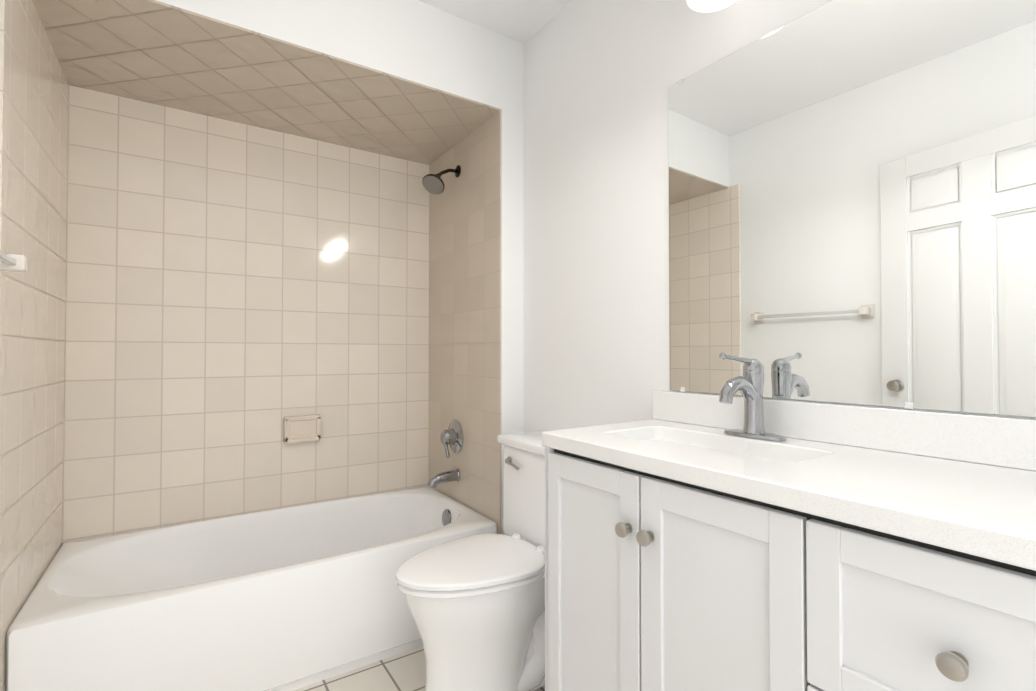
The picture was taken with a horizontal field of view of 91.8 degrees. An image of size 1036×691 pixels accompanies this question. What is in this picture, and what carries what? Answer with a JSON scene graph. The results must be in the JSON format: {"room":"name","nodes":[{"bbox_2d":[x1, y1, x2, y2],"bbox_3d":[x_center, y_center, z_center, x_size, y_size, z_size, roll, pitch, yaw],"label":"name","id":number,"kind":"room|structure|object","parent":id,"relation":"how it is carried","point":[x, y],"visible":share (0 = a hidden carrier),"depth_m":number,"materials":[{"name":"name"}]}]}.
{"room":"bathroom","nodes":[
{"label":"bathroom","id":0,"kind":"room"},
{"bbox_2d":[156,0,501,108],"bbox_3d":[-0.925,-1.195,2.084,1.540,0.327,0.768,1,-1,-34],"label":"soffit","id":1,"kind":"structure","parent":0,"point":[417,41],"depth_m":1.91,"materials":[{"name":"white paint"}]},
{"bbox_2d":[32,0,499,164],"bbox_3d":[-0.923,-1.027,2.079,1.524,0.008,0.760,1,-1,-34],"label":"tile","id":2,"kind":"structure","parent":1,"relation":"attached to","point":[159,53],"depth_m":1.94,"materials":[{"name":"beige tile"}]},
{"bbox_2d":[293,646,544,690],"bbox_3d":[-0.060,1.214,0.853,1.846,0.100,3.900,1,-1,-34],"label":"floor","id":3,"kind":"structure","parent":0,"point":[405,671],"depth_m":1.78,"materials":[{"name":"tile"}]},
{"bbox_2d":[6,486,496,690],"bbox_3d":[-0.923,0.972,2.048,1.521,0.420,0.758,1,-1,-34],"label":"bathtub","id":4,"kind":"object","parent":3,"relation":"on","point":[292,598],"visible":0.75,"depth_m":1.75,"materials":[{"name":"white ceramic"}]},
{"bbox_2d":[396,431,544,690],"bbox_3d":[-0.068,0.763,1.712,0.708,0.826,0.490,1,-1,-34],"label":"toilet","id":5,"kind":"object","parent":3,"relation":"on","point":[476,604],"visible":0.75,"depth_m":1.58,"materials":[{"name":"white ceramic"}]},
{"bbox_2d":[542,353,1035,690],"bbox_3d":[0.714,0.587,0.800,0.487,1.152,1.650,1,-1,-35],"label":"bathroom vanity","id":6,"kind":"object","parent":3,"relation":"on","point":[751,539],"visible":1,"depth_m":0.92,"materials":[{"name":"white paint"}]},
{"bbox_2d":[542,390,1035,570],"bbox_3d":[0.719,0.238,0.809,0.473,0.210,1.650,1,-1,-35],"label":"countertop","id":7,"kind":"structure","parent":6,"relation":"on","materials":[{"name":"stone"}]},
{"bbox_2d":[719,353,786,440],"bbox_3d":[0.554,0.124,1.244,0.166,0.213,0.160,1,-1,-35],"label":"faucet","id":8,"kind":"object","parent":7,"relation":"on","point":[750,386],"depth_m":1.25,"materials":[{"name":"silver metal"}]},
{"bbox_2d":[418,0,572,43],"bbox_3d":[-0.060,-1.426,0.893,1.846,0.100,3.900,1,-1,-34],"label":"ceiling","id":9,"kind":"structure","parent":0,"point":[522,21],"depth_m":2.05,"materials":[{"name":"white paint"}]},
{"bbox_2d":[501,35,522,534],"bbox_3d":[-0.220,-0.080,2.591,0.214,2.540,0.860,1,-1,-34],"label":"wall","id":10,"kind":"structure","parent":0,"point":[512,254],"depth_m":2.21,"materials":[{"name":"white paint"}]},
{"bbox_2d":[428,109,501,533],"bbox_3d":[-0.287,0.082,2.489,0.008,2.213,0.768,1,-1,-34],"label":"wall tile","id":11,"kind":"structure","parent":10,"relation":"attached to","point":[465,290],"depth_m":2.40,"materials":[{"name":"beige tile"}]},
{"bbox_2d":[422,165,460,193],"bbox_3d":[-0.369,-0.821,2.443,0.192,0.164,0.107,1,-1,-34],"label":"shower head","id":12,"kind":"object","parent":11,"relation":"attached to","point":[433,183],"visible":0.98,"depth_m":2.42},
{"bbox_2d":[428,469,459,487],"bbox_3d":[-0.366,0.649,2.447,0.159,0.074,0.060,1,-1,-34],"label":"tub spout","id":13,"kind":"object","parent":11,"relation":"attached to","point":[435,480],"visible":1,"depth_m":2.43,"materials":[{"name":"silver metal"}]},
{"bbox_2d":[440,420,462,457],"bbox_3d":[-0.343,0.460,2.489,0.078,0.177,0.164,1,-1,-34],"label":"tub valve","id":14,"kind":"object","parent":11,"relation":"attached to","point":[452,435],"visible":1,"depth_m":2.46,"materials":[{"name":"silver metal"}]},
{"bbox_2d":[523,0,1035,431],"bbox_3d":[0.931,-0.104,1.016,0.100,2.540,3.040,1,-1,-35],"label":"wall","id":15,"kind":"structure","parent":0,"point":[600,77],"depth_m":1.82,"materials":[{"name":"white paint"}]},
{"bbox_2d":[687,0,736,12],"bbox_3d":[0.685,-1.030,1.133,0.185,0.196,0.710,1,-1,-35],"label":"sconce","id":16,"kind":"object","parent":15,"relation":"attached to","point":[703,6],"visible":1,"depth_m":1.38,"materials":[{"name":"white glass"}]},
{"bbox_2d":[668,0,1035,417],"bbox_3d":[0.814,-0.346,1.091,0.009,0.962,1.190,1,-1,-35],"label":"mirror","id":17,"kind":"object","parent":15,"relation":"attached to","point":[852,201],"visible":1,"depth_m":1.13,"materials":[{"name":"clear mirror"}]},
{"bbox_3d":[-1.163,-0.083,2.426,1.540,2.540,0.092,1,-1,-34],"label":"wall","id":18,"kind":"structure","parent":0,"visible":0},
{"bbox_2d":[62,85,428,544],"bbox_3d":[-1.135,0.084,2.382,1.524,2.205,0.008,1,-1,-34],"label":"wall tile","id":19,"kind":"structure","parent":18,"relation":"attached to","point":[236,293],"depth_m":2.27,"materials":[{"name":"beige tile"}]},
{"bbox_2d":[284,415,320,443],"bbox_3d":[-1.035,0.402,2.414,0.165,0.125,0.040,1,-1,-34],"label":"soap dish","id":20,"kind":"object","parent":19,"relation":"attached to","point":[306,428],"visible":0.98,"depth_m":2.41,"materials":[{"name":"beige ceramic"}]},
{"bbox_3d":[-0.791,-0.114,0.389,0.092,2.540,3.900,1,-1,-34],"label":"wall","id":21,"kind":"structure","parent":0,"visible":0},
{"bbox_2d":[0,0,68,690],"bbox_3d":[-1.544,0.068,1.613,0.008,2.213,0.838,1,-1,-34],"label":"wall tile","id":22,"kind":"structure","parent":21,"relation":"attached to","point":[34,87],"depth_m":1.52,"materials":[{"name":"beige tile"}]},
{"bbox_2d":[0,250,27,272],"bbox_3d":[-1.056,-0.200,0.946,0.080,0.068,0.630,1,-1,-34],"label":"towel rail","id":23,"kind":"object","parent":22,"relation":"attached to","point":[9,262],"visible":1,"depth_m":1.18,"materials":[{"name":"beige ceramic"}]}
]}

